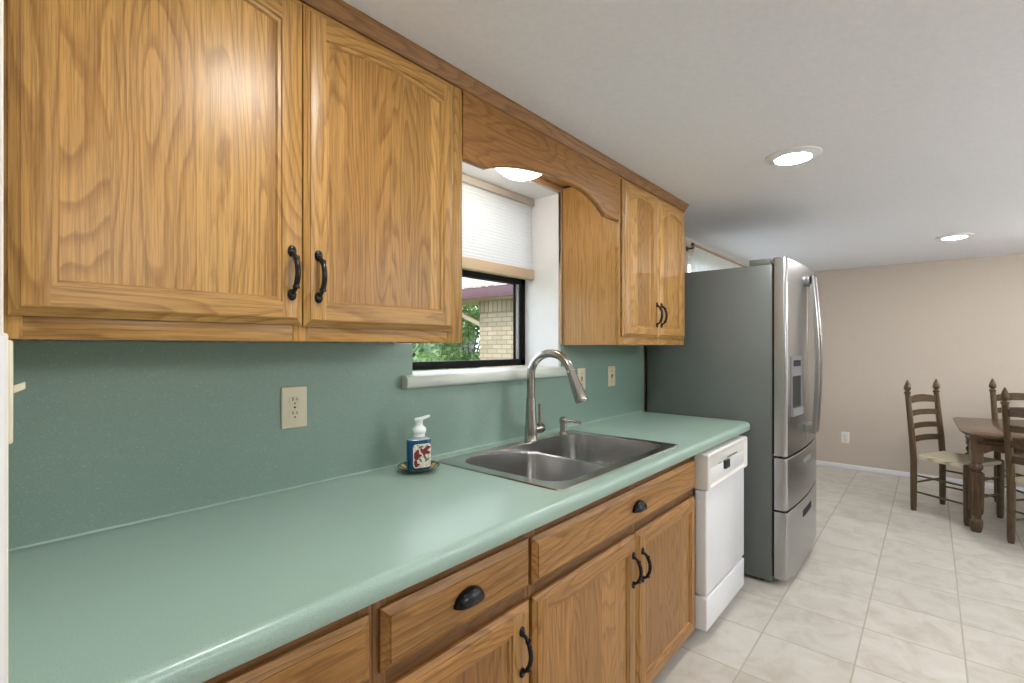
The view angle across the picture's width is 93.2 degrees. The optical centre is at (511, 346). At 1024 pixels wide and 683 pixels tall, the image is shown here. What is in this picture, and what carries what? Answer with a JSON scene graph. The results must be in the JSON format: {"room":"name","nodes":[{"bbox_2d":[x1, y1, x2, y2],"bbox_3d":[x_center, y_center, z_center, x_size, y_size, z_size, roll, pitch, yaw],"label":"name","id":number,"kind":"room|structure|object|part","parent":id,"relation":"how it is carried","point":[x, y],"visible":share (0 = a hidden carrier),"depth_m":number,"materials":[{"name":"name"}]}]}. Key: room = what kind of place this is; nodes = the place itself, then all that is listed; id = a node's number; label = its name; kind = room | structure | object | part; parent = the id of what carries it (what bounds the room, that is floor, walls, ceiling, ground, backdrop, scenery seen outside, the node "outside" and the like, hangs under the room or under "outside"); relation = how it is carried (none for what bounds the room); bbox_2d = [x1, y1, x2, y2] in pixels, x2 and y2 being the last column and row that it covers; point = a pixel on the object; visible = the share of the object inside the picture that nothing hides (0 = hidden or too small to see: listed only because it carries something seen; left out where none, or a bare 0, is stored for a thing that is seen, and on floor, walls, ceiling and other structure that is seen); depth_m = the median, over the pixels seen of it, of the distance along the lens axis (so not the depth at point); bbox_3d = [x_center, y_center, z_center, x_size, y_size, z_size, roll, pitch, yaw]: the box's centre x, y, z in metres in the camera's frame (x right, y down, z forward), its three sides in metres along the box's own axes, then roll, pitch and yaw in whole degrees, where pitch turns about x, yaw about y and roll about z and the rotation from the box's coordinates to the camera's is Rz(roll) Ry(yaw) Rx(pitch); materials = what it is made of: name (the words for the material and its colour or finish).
{"room":"kitchen","nodes":[
{"label":"kitchen","id":0,"kind":"room"},
{"bbox_2d":[0,0,7,682],"bbox_3d":[-1.003,0.243,0.495,0.735,2.190,0.638,0,0,41],"label":"wall","id":1,"kind":"structure","parent":0,"point":[3,336],"depth_m":0.49,"materials":[{"name":"beige paint"}]},
{"bbox_2d":[8,340,24,443],"bbox_3d":[-0.571,0.050,0.555,0.070,0.114,0.017,0,0,41],"label":"light switch","id":2,"kind":"object","parent":1,"relation":"attached to","point":[12,388],"visible":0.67,"depth_m":0.53,"materials":[{"name":"beige plastic"}]},
{"bbox_3d":[-0.575,0.050,0.551,0.070,0.114,0.006,0,0,41],"label":"plate","id":3,"kind":"part","parent":2,"relation":"part of","materials":[{"name":"beige plastic"}]},
{"bbox_2d":[8,177,747,411],"bbox_3d":[0.770,0.243,3.307,0.260,2.190,7.210,0,0,41],"label":"wall","id":4,"kind":"structure","parent":0,"point":[688,242],"depth_m":2.52,"materials":[{"name":"white paint"}]},
{"bbox_2d":[3,0,461,342],"bbox_3d":[-0.588,-0.412,1.230,0.375,0.800,1.012,0,0,41],"label":"upper cabinet","id":5,"kind":"object","parent":4,"relation":"attached to","point":[182,170],"visible":0.99,"depth_m":1.00,"materials":[{"name":"brown wood"}]},
{"bbox_3d":[-0.644,-0.426,0.948,0.018,0.752,0.475,0,0,41],"label":"door","id":6,"kind":"part","parent":5,"relation":"part of","materials":[{"name":"brown wood"}]},
{"bbox_3d":[-0.646,-0.429,0.949,0.005,0.634,0.354,0,0,41],"label":"panel","id":7,"kind":"part","parent":5,"relation":"part of","materials":[{"name":"brown wood"}]},
{"bbox_3d":[-0.487,-0.167,1.088,0.036,0.126,0.020,0,0,41],"label":"handle","id":8,"kind":"part","parent":5,"relation":"part of","materials":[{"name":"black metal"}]},
{"bbox_3d":[-0.445,-0.165,1.136,0.036,0.126,0.020,0,0,41],"label":"handle","id":9,"kind":"part","parent":5,"relation":"part of","materials":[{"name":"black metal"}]},
{"bbox_3d":[-0.333,-0.424,1.308,0.018,0.755,0.470,0,0,41],"label":"door","id":10,"kind":"part","parent":5,"relation":"part of","materials":[{"name":"brown wood"}]},
{"bbox_3d":[-0.333,-0.428,1.312,0.005,0.636,0.350,0,0,41],"label":"panel","id":11,"kind":"part","parent":5,"relation":"part of","materials":[{"name":"brown wood"}]},
{"bbox_2d":[462,90,618,221],"bbox_3d":[0.169,-0.702,1.913,0.021,0.220,1.010,0,0,41],"label":"valance","id":12,"kind":"object","parent":5,"relation":"attached to","point":[491,137],"visible":1,"depth_m":1.76,"materials":[{"name":"brown wood"}]},
{"bbox_2d":[8,341,643,552],"bbox_3d":[-0.097,0.206,2.091,0.018,0.435,2.960,0,0,41],"label":"backsplash","id":13,"kind":"structure","parent":4,"relation":"attached to","point":[107,436],"depth_m":1.29,"materials":[{"name":"green laminate"}]},
{"bbox_2d":[281,386,306,428],"bbox_3d":[-0.648,0.181,1.442,0.008,0.122,0.077,0,0,41],"label":"wall outlet","id":14,"kind":"object","parent":13,"relation":"attached to","point":[293,399],"visible":1,"depth_m":1.44,"materials":[{"name":"beige plastic"}]},
{"bbox_2d":[289,396,299,404],"bbox_3d":[-0.647,0.161,1.441,0.002,0.027,0.033,0,0,41],"label":"receptacle","id":15,"kind":"object","parent":14,"relation":"attached to","point":[293,400],"depth_m":1.44,"materials":[{"name":"beige plastic"}]},
{"bbox_2d":[289,409,299,418],"bbox_3d":[-0.647,0.202,1.441,0.002,0.027,0.033,0,0,41],"label":"receptacle","id":16,"kind":"object","parent":14,"relation":"attached to","point":[293,413],"depth_m":1.44,"materials":[{"name":"beige plastic"}]},
{"bbox_2d":[577,368,584,388],"bbox_3d":[0.381,0.176,2.625,0.017,0.118,0.078,0,0,41],"label":"light switch","id":17,"kind":"object","parent":13,"relation":"attached to","point":[580,371],"visible":0.7,"depth_m":2.62,"materials":[{"name":"beige plastic"}]},
{"bbox_2d":[607,366,614,385],"bbox_3d":[0.595,0.176,2.873,0.017,0.118,0.086,0,0,41],"label":"light switch","id":18,"kind":"object","parent":13,"relation":"attached to","point":[610,369],"visible":1,"depth_m":2.87,"materials":[{"name":"beige plastic"}]},
{"bbox_2d":[412,269,524,369],"bbox_3d":[-0.247,-0.341,2.294,0.045,0.883,0.924,0,0,41],"label":"window","id":19,"kind":"structure","parent":4,"relation":"in","point":[518,284],"depth_m":2.53,"materials":[{"name":"black metal"}]},
{"bbox_2d":[402,366,566,388],"bbox_3d":[-0.121,0.128,2.194,0.248,0.049,1.049,0,0,41],"label":"trim","id":20,"kind":"structure","parent":4,"relation":"attached to","point":[445,377],"depth_m":1.99,"materials":[{"name":"white paint"}]},
{"bbox_2d":[299,0,688,211],"bbox_3d":[-0.005,-0.830,1.939,0.354,0.044,2.855,0,0,41],"label":"crown molding","id":21,"kind":"structure","parent":4,"relation":"attached to","point":[340,11],"depth_m":1.51,"materials":[{"name":"brown wood"}]},
{"bbox_2d":[462,173,533,279],"bbox_3d":[-0.198,-0.570,2.253,0.046,0.428,0.923,0,0,41],"label":"window shade","id":22,"kind":"object","parent":4,"relation":"attached to","point":[496,221],"visible":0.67,"depth_m":2.37,"materials":[{"name":"white fabric"}]},
{"bbox_3d":[-0.196,-0.383,2.251,0.040,0.054,0.923,0,0,41],"label":"rail","id":23,"kind":"part","parent":22,"relation":"part of","materials":[{"name":"beige wood"}]},
{"bbox_2d":[462,162,558,366],"bbox_3d":[-0.153,-0.345,2.214,0.232,0.897,0.943,0,0,41],"label":"window frame","id":24,"kind":"structure","parent":4,"relation":"attached to","point":[541,293],"depth_m":2.53,"materials":[{"name":"white paint"}]},
{"bbox_2d":[496,168,541,180],"bbox_3d":[0.042,-0.760,2.013,0.300,0.124,0.300,0,0,41],"label":"dome light","id":25,"kind":"object","parent":4,"relation":"attached to","point":[514,174],"visible":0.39,"depth_m":1.99,"materials":[{"name":"beige glass"}]},
{"bbox_2d":[530,177,561,343],"bbox_3d":[-0.062,-0.417,2.135,0.012,0.806,0.975,0,0,41],"label":"trim","id":26,"kind":"structure","parent":4,"relation":"attached to","point":[540,181],"depth_m":2.49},
{"bbox_2d":[539,175,568,186],"bbox_3d":[0.046,-0.831,2.019,0.302,0.016,1.010,0,0,41],"label":"trim","id":27,"kind":"structure","parent":4,"relation":"attached to","point":[557,182],"depth_m":2.40,"materials":[{"name":"brown wood"}]},
{"bbox_2d":[563,176,684,344],"bbox_3d":[0.668,-0.410,2.682,0.375,0.804,0.805,0,0,41],"label":"upper cabinet","id":28,"kind":"object","parent":4,"relation":"attached to","point":[624,279],"visible":0.99,"depth_m":2.44,"materials":[{"name":"brown wood"}]},
{"bbox_3d":[0.650,-0.422,2.445,0.018,0.752,0.385,0,0,41],"label":"door","id":29,"kind":"part","parent":28,"relation":"part of","materials":[{"name":"brown wood"}]},
{"bbox_3d":[0.651,-0.426,2.450,0.005,0.640,0.234,0,0,41],"label":"panel","id":30,"kind":"part","parent":28,"relation":"part of","materials":[{"name":"brown wood"}]},
{"bbox_3d":[0.760,-0.410,2.602,0.019,0.804,0.805,0,0,41],"label":"frame","id":31,"kind":"part","parent":28,"relation":"part of","materials":[{"name":"brown wood"}]},
{"bbox_3d":[0.782,-0.167,2.555,0.036,0.134,0.020,0,0,41],"label":"handle","id":32,"kind":"part","parent":28,"relation":"part of","materials":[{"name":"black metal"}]},
{"bbox_3d":[0.818,-0.167,2.597,0.036,0.134,0.020,0,0,41],"label":"handle","id":33,"kind":"part","parent":28,"relation":"part of","materials":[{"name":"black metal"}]},
{"bbox_3d":[0.902,-0.422,2.735,0.018,0.752,0.374,0,0,41],"label":"door","id":34,"kind":"part","parent":28,"relation":"part of","materials":[{"name":"brown wood"}]},
{"bbox_3d":[0.900,-0.421,2.737,0.005,0.630,0.230,0,0,41],"label":"panel","id":35,"kind":"part","parent":28,"relation":"part of","materials":[{"name":"brown wood"}]},
{"bbox_2d":[688,255,691,264],"bbox_3d":[1.917,-0.100,4.655,0.050,1.375,1.950,0,0,41],"label":"window","id":36,"kind":"structure","parent":4,"relation":"in","point":[689,256],"depth_m":4.18,"materials":[{"name":"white glass"}]},
{"bbox_2d":[686,243,745,266],"bbox_3d":[2.122,-0.777,4.618,0.068,0.058,2.273,0,0,41],"label":"curtain rod","id":37,"kind":"object","parent":4,"relation":"attached to","point":[692,244],"visible":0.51,"depth_m":4.03,"materials":[{"name":"brown metal"}]},
{"bbox_2d":[691,247,740,271],"bbox_3d":[2.113,-0.031,4.611,0.053,1.498,2.100,0,0,41],"label":"sheer curtain","id":38,"kind":"object","parent":37,"relation":"hanging from","point":[701,260],"visible":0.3,"depth_m":4.05,"materials":[{"name":"white fabric"}]},
{"bbox_2d":[343,0,1023,271],"bbox_3d":[1.831,-0.912,1.200,4.700,0.120,9.010,0,0,41],"label":"ceiling","id":39,"kind":"structure","parent":0,"point":[914,109],"depth_m":1.69,"materials":[{"name":"paint"}]},
{"bbox_2d":[765,146,822,165],"bbox_3d":[1.257,-0.845,2.165,0.224,0.014,0.224,0,0,41],"label":"recessed light","id":40,"kind":"object","parent":39,"relation":"in","point":[800,154],"visible":1,"depth_m":2.13,"materials":[{"name":"white glass"}]},
{"bbox_2d":[935,233,973,239],"bbox_3d":[3.419,-0.845,3.740,0.224,0.014,0.224,0,0,41],"label":"recessed light","id":41,"kind":"object","parent":39,"relation":"in","point":[958,235],"visible":1,"depth_m":3.70,"materials":[{"name":"white"}]},
{"bbox_2d":[651,465,1023,682],"bbox_3d":[1.831,1.388,1.200,4.700,0.100,9.010,0,0,41],"label":"floor","id":42,"kind":"structure","parent":0,"point":[885,590],"depth_m":2.50,"materials":[{"name":"beige tile"}]},
{"bbox_2d":[202,604,371,682],"bbox_3d":[-0.644,0.902,0.933,0.679,0.872,0.488,0,0,41],"label":"base cabinet","id":43,"kind":"object","parent":42,"relation":"on","point":[340,651],"visible":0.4,"depth_m":0.84,"materials":[{"name":"brown wood"}]},
{"bbox_2d":[372,532,532,682],"bbox_3d":[-0.328,0.902,1.298,0.679,0.872,0.476,0,0,41],"label":"base cabinet","id":44,"kind":"object","parent":42,"relation":"on","point":[467,622],"visible":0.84,"depth_m":1.09,"materials":[{"name":"brown wood"}]},
{"bbox_3d":[-0.104,0.973,1.108,0.019,0.606,0.455,0,0,41],"label":"door","id":45,"kind":"part","parent":44,"relation":"part of","materials":[{"name":"brown wood"}]},
{"bbox_3d":[-0.090,0.561,1.091,0.024,0.033,0.090,0,0,41],"label":"cup pull","id":46,"kind":"part","parent":44,"relation":"part of","materials":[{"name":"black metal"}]},
{"bbox_3d":[-0.112,0.973,1.102,0.005,0.470,0.300,0,0,41],"label":"panel","id":47,"kind":"part","parent":44,"relation":"part of","materials":[{"name":"brown wood"}]},
{"bbox_3d":[0.039,0.785,1.231,0.036,0.132,0.020,0,0,41],"label":"handle","id":48,"kind":"part","parent":44,"relation":"part of","materials":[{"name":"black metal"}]},
{"bbox_2d":[528,457,694,682],"bbox_3d":[0.215,0.902,1.927,0.679,0.872,1.184,0,0,41],"label":"base cabinet","id":49,"kind":"object","parent":42,"relation":"on","point":[611,579],"visible":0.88,"depth_m":1.63,"materials":[{"name":"brown wood"}]},
{"bbox_2d":[8,411,749,682],"bbox_3d":[0.151,0.445,1.855,0.676,0.042,2.928,0,0,41],"label":"countertop","id":50,"kind":"structure","parent":49,"relation":"on","point":[198,596],"depth_m":0.95,"materials":[{"name":"green laminate"}]},
{"bbox_2d":[397,460,439,472],"bbox_3d":[-0.318,0.413,1.650,0.142,0.020,0.142,0,0,41],"label":"soap dish","id":51,"kind":"object","parent":50,"relation":"on","point":[434,464],"visible":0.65,"depth_m":1.64,"materials":[{"name":"ceramic"}]},
{"bbox_2d":[406,415,430,469],"bbox_3d":[-0.315,0.327,1.651,0.087,0.179,0.052,0,0,-27],"label":"soap bottle","id":52,"kind":"object","parent":51,"relation":"on","point":[418,446],"visible":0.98,"depth_m":1.63,"materials":[{"name":"blue plastic"}]},
{"bbox_2d":[524,349,587,441],"bbox_3d":[0.194,0.216,2.102,0.302,0.408,0.113,0,0,41],"label":"faucet","id":53,"kind":"object","parent":50,"relation":"on","point":[532,427],"visible":1,"depth_m":2.14,"materials":[{"name":"silver metal"}]},
{"bbox_3d":[0.117,0.329,2.200,0.048,0.133,0.065,0,0,41],"label":"handle","id":54,"kind":"part","parent":53,"relation":"part of","materials":[{"name":"silver metal"}]},
{"bbox_2d":[438,430,677,490],"bbox_3d":[0.218,0.531,1.925,0.568,0.222,0.882,0,0,41],"label":"sink","id":55,"kind":"object","parent":50,"relation":"in","point":[558,461],"visible":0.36,"depth_m":2.06,"materials":[{"name":"silver metal"}]},
{"bbox_3d":[0.221,0.531,1.924,0.474,0.222,0.788,0,0,41],"label":"bowl","id":56,"kind":"part","parent":55,"relation":"part of","materials":[{"name":"silver metal"}]},
{"bbox_2d":[559,416,581,432],"bbox_3d":[0.283,0.380,2.346,0.110,0.079,0.040,0,0,16],"label":"soap pump","id":57,"kind":"object","parent":55,"relation":"on","point":[563,421],"visible":1,"depth_m":2.34,"materials":[{"name":"silver metal"}]},
{"bbox_3d":[0.297,0.365,2.345,0.082,0.025,0.020,0,0,14],"label":"spout","id":58,"kind":"part","parent":57,"relation":"part of","materials":[{"name":"silver metal"}]},
{"bbox_3d":[0.248,0.974,1.516,0.019,0.605,0.592,0,0,41],"label":"door","id":59,"kind":"part","parent":49,"relation":"part of","materials":[{"name":"brown wood"}]},
{"bbox_3d":[0.247,0.973,1.517,0.005,0.470,0.454,0,0,41],"label":"panel","id":60,"kind":"part","parent":49,"relation":"part of","materials":[{"name":"brown wood"}]},
{"bbox_3d":[0.438,0.575,1.735,0.019,0.127,1.171,0,0,41],"label":"drawer","id":61,"kind":"part","parent":49,"relation":"part of","materials":[{"name":"brown wood"}]},
{"bbox_3d":[0.442,0.790,1.697,0.036,0.129,0.020,0,0,41],"label":"handle","id":62,"kind":"part","parent":49,"relation":"part of","materials":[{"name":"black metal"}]},
{"bbox_3d":[0.462,0.568,1.729,0.024,0.033,0.090,0,0,41],"label":"cup pull","id":63,"kind":"part","parent":49,"relation":"part of","materials":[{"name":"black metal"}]},
{"bbox_3d":[0.489,0.796,1.752,0.036,0.129,0.020,0,0,41],"label":"handle","id":64,"kind":"part","parent":49,"relation":"part of","materials":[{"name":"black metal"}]},
{"bbox_3d":[0.634,0.974,1.961,0.019,0.605,0.572,0,0,41],"label":"door","id":65,"kind":"part","parent":49,"relation":"part of","materials":[{"name":"brown wood"}]},
{"bbox_3d":[0.632,0.973,1.963,0.005,0.470,0.432,0,0,41],"label":"panel","id":66,"kind":"part","parent":49,"relation":"part of","materials":[{"name":"brown wood"}]},
{"bbox_2d":[692,435,746,631],"bbox_3d":[0.818,0.904,2.596,0.682,0.868,0.602,0,0,41],"label":"dishwasher","id":67,"kind":"object","parent":42,"relation":"on","point":[718,490],"visible":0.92,"depth_m":2.28,"materials":[{"name":"white plastic"}]},
{"bbox_2d":[692,456,695,593],"bbox_3d":[0.784,0.904,2.612,0.610,0.868,0.566,0,0,41],"label":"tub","id":68,"kind":"object","parent":67,"relation":"in","point":[693,457],"depth_m":2.19,"materials":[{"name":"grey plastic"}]},
{"bbox_3d":[1.020,1.202,2.405,0.096,0.147,0.573,0,0,41],"label":"kick panel","id":69,"kind":"part","parent":67,"relation":"part of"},
{"bbox_3d":[1.036,0.882,2.395,0.053,0.468,0.578,0,0,41],"label":"door","id":70,"kind":"part","parent":67,"relation":"part of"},
{"bbox_3d":[1.047,0.564,2.398,0.064,0.164,0.602,0,0,41],"label":"control panel","id":71,"kind":"part","parent":67,"relation":"part of","materials":[{"name":"white plastic"}]},
{"bbox_2d":[647,257,822,580],"bbox_3d":[1.536,0.419,3.242,0.915,1.837,0.910,0,0,41],"label":"refrigerator","id":72,"kind":"object","parent":42,"relation":"on","point":[751,352],"visible":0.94,"depth_m":2.81,"materials":[{"name":"grey paint"}]},
{"bbox_3d":[1.645,0.059,2.846,0.085,1.102,0.453,0,0,41],"label":"door","id":73,"kind":"part","parent":72,"relation":"part of","materials":[{"name":"silver metal"}]},
{"bbox_3d":[1.794,1.107,3.019,0.085,0.371,0.910,0,0,41],"label":"drawer","id":74,"kind":"part","parent":72,"relation":"part of","materials":[{"name":"silver metal"}]},
{"bbox_3d":[1.794,0.766,3.019,0.085,0.288,0.910,0,0,41],"label":"drawer","id":75,"kind":"part","parent":72,"relation":"part of","materials":[{"name":"silver metal"}]},
{"bbox_3d":[1.826,1.001,2.992,0.004,0.040,0.255,0,0,41],"label":"recessed pull","id":76,"kind":"part","parent":72,"relation":"part of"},
{"bbox_3d":[1.826,0.688,2.992,0.004,0.030,0.255,0,0,41],"label":"recessed pull","id":77,"kind":"part","parent":72,"relation":"part of","materials":[{"name":"grey plastic"}]},
{"bbox_3d":[1.944,0.059,3.192,0.085,1.102,0.453,0,0,41],"label":"door","id":78,"kind":"part","parent":72,"relation":"part of","materials":[{"name":"silver metal"}]},
{"bbox_3d":[1.822,0.048,2.931,0.076,0.950,0.036,0,0,41],"label":"handle","id":79,"kind":"part","parent":72,"relation":"part of","materials":[{"name":"silver metal"}]},
{"bbox_3d":[1.879,0.048,2.998,0.076,0.950,0.036,0,0,41],"label":"handle","id":80,"kind":"part","parent":72,"relation":"part of","materials":[{"name":"silver metal"}]},
{"bbox_2d":[904,379,1004,526],"bbox_3d":[3.529,0.807,3.887,0.497,1.062,0.459,0,0,-22],"label":"dining chair","id":81,"kind":"object","parent":42,"relation":"on","point":[943,457],"visible":0.88,"depth_m":3.95,"materials":[{"name":"brown wood"}]},
{"bbox_3d":[3.277,0.807,3.983,0.051,1.062,0.094,0,0,-22],"label":"post","id":82,"kind":"part","parent":81,"relation":"part of","materials":[{"name":"brown wood"}]},
{"bbox_3d":[3.645,0.807,4.130,0.051,1.062,0.094,0,0,-22],"label":"post","id":83,"kind":"part","parent":81,"relation":"part of","materials":[{"name":"brown wood"}]},
{"bbox_3d":[3.541,0.898,3.857,0.456,0.039,0.378,0,0,-22],"label":"seat","id":84,"kind":"part","parent":81,"relation":"part of","materials":[{"name":"beige wicker"}]},
{"bbox_3d":[3.398,1.110,3.613,0.049,0.456,0.049,0,0,-22],"label":"leg","id":85,"kind":"part","parent":81,"relation":"part of","materials":[{"name":"brown wood"}]},
{"bbox_3d":[3.814,1.110,3.780,0.049,0.456,0.049,0,0,-22],"label":"leg","id":86,"kind":"part","parent":81,"relation":"part of","materials":[{"name":"brown wood"}]},
{"bbox_2d":[953,417,1023,532],"bbox_3d":[4.372,0.977,3.327,2.032,0.722,1.132,0,0,33],"label":"dining table","id":87,"kind":"object","parent":42,"relation":"on","point":[982,435],"visible":0.91,"depth_m":3.48,"materials":[{"name":"brown wood"}]},
{"bbox_3d":[3.902,0.993,4.108,0.089,0.690,0.094,0,0,41],"label":"leg","id":88,"kind":"part","parent":87,"relation":"part of","materials":[{"name":"brown wood"}]},
{"bbox_3d":[3.358,0.993,3.501,0.089,0.690,0.094,0,0,41],"label":"leg","id":89,"kind":"part","parent":87,"relation":"part of","materials":[{"name":"brown wood"}]},
{"bbox_2d":[989,378,1023,501],"bbox_3d":[4.358,0.807,3.987,0.497,1.062,0.459,0,0,4],"label":"dining chair","id":90,"kind":"object","parent":42,"relation":"on","point":[994,398],"visible":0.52,"depth_m":4.18,"materials":[{"name":"brown wood"}]},
{"bbox_3d":[4.173,0.807,4.183,0.051,1.062,0.094,0,0,4],"label":"post","id":91,"kind":"part","parent":90,"relation":"part of","materials":[{"name":"brown wood"}]},
{"bbox_3d":[4.356,0.898,3.955,0.456,0.039,0.378,0,0,4],"label":"seat","id":92,"kind":"part","parent":90,"relation":"part of","materials":[{"name":"beige wicker"}]},
{"bbox_2d":[1000,387,1023,543],"bbox_3d":[3.569,0.807,3.108,0.459,1.062,0.497,0,0,-4],"label":"dining chair","id":93,"kind":"object","parent":42,"relation":"on","point":[1011,460],"visible":1,"depth_m":3.28,"materials":[{"name":"brown wood"}]},
{"bbox_3d":[3.374,0.807,3.294,0.094,1.062,0.051,0,0,-4],"label":"post","id":94,"kind":"part","parent":93,"relation":"part of","materials":[{"name":"brown wood"}]},
{"bbox_3d":[3.601,0.898,3.110,0.378,0.039,0.456,0,0,-4],"label":"seat","id":95,"kind":"part","parent":93,"relation":"part of","materials":[{"name":"beige wicker"}]},
{"bbox_2d":[814,253,1023,486],"bbox_3d":[4.825,0.243,4.434,4.400,2.190,0.200,0,0,41],"label":"wall","id":96,"kind":"structure","parent":0,"point":[957,323],"depth_m":4.93,"materials":[{"name":"beige paint"}]},
{"bbox_2d":[841,432,848,442],"bbox_3d":[3.654,0.998,5.309,0.076,0.120,0.008,0,0,41],"label":"wall outlet","id":97,"kind":"object","parent":96,"relation":"attached to","point":[844,435],"visible":1,"depth_m":5.31,"materials":[{"name":"white plastic"}]},
{"bbox_2d":[816,460,1023,491],"bbox_3d":[4.755,1.313,4.353,4.400,0.050,0.014,0,0,41],"label":"baseboard","id":98,"kind":"structure","parent":96,"relation":"attached to","point":[823,463],"depth_m":5.07,"materials":[{"name":"white paint"}]},
{"label":"outside","id":99,"kind":"structure","parent":0,"visible":0},
{"bbox_3d":[-6.465,1.523,14.844,25.700,0.130,38.000,0,0,41],"label":"ground","id":100,"kind":"structure","parent":99,"visible":0},
{"bbox_2d":[412,349,462,370],"bbox_3d":[-1.378,0.735,6.317,1.633,1.451,1.767,0,0,41],"label":"leafy shrub","id":101,"kind":"object","parent":100,"relation":"on","point":[423,357],"visible":0.02,"depth_m":6.27,"materials":[{"name":"green plant"}]},
{"bbox_2d":[414,331,475,370],"bbox_3d":[-7.374,0.373,12.976,0.030,2.170,17.985,0,0,41],"label":"wooden fence","id":102,"kind":"object","parent":100,"relation":"on","point":[471,346],"visible":0.02,"depth_m":19.56,"materials":[{"name":"wood"}]},
{"bbox_2d":[412,316,479,369],"bbox_3d":[-2.278,-0.406,13.596,3.174,3.732,2.411,0,0,11],"label":"tree","id":103,"kind":"object","parent":100,"relation":"on","point":[413,344],"visible":0.03,"depth_m":13.31,"materials":[{"name":"green plant"}]},
{"bbox_2d":[412,285,492,368],"bbox_3d":[-0.932,-0.046,11.034,2.612,3.013,2.689,0,0,41],"label":"tree","id":104,"kind":"object","parent":100,"relation":"on","point":[445,348],"visible":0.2,"depth_m":10.68,"materials":[{"name":"green plant"}]},
{"bbox_2d":[462,278,519,367],"bbox_3d":[1.110,-0.502,9.081,2.200,3.920,4.810,0,0,41],"label":"house wing","id":105,"kind":"object","parent":100,"relation":"on","point":[495,302],"visible":0.14,"depth_m":7.56,"materials":[{"name":"beige brick"}]}
]}

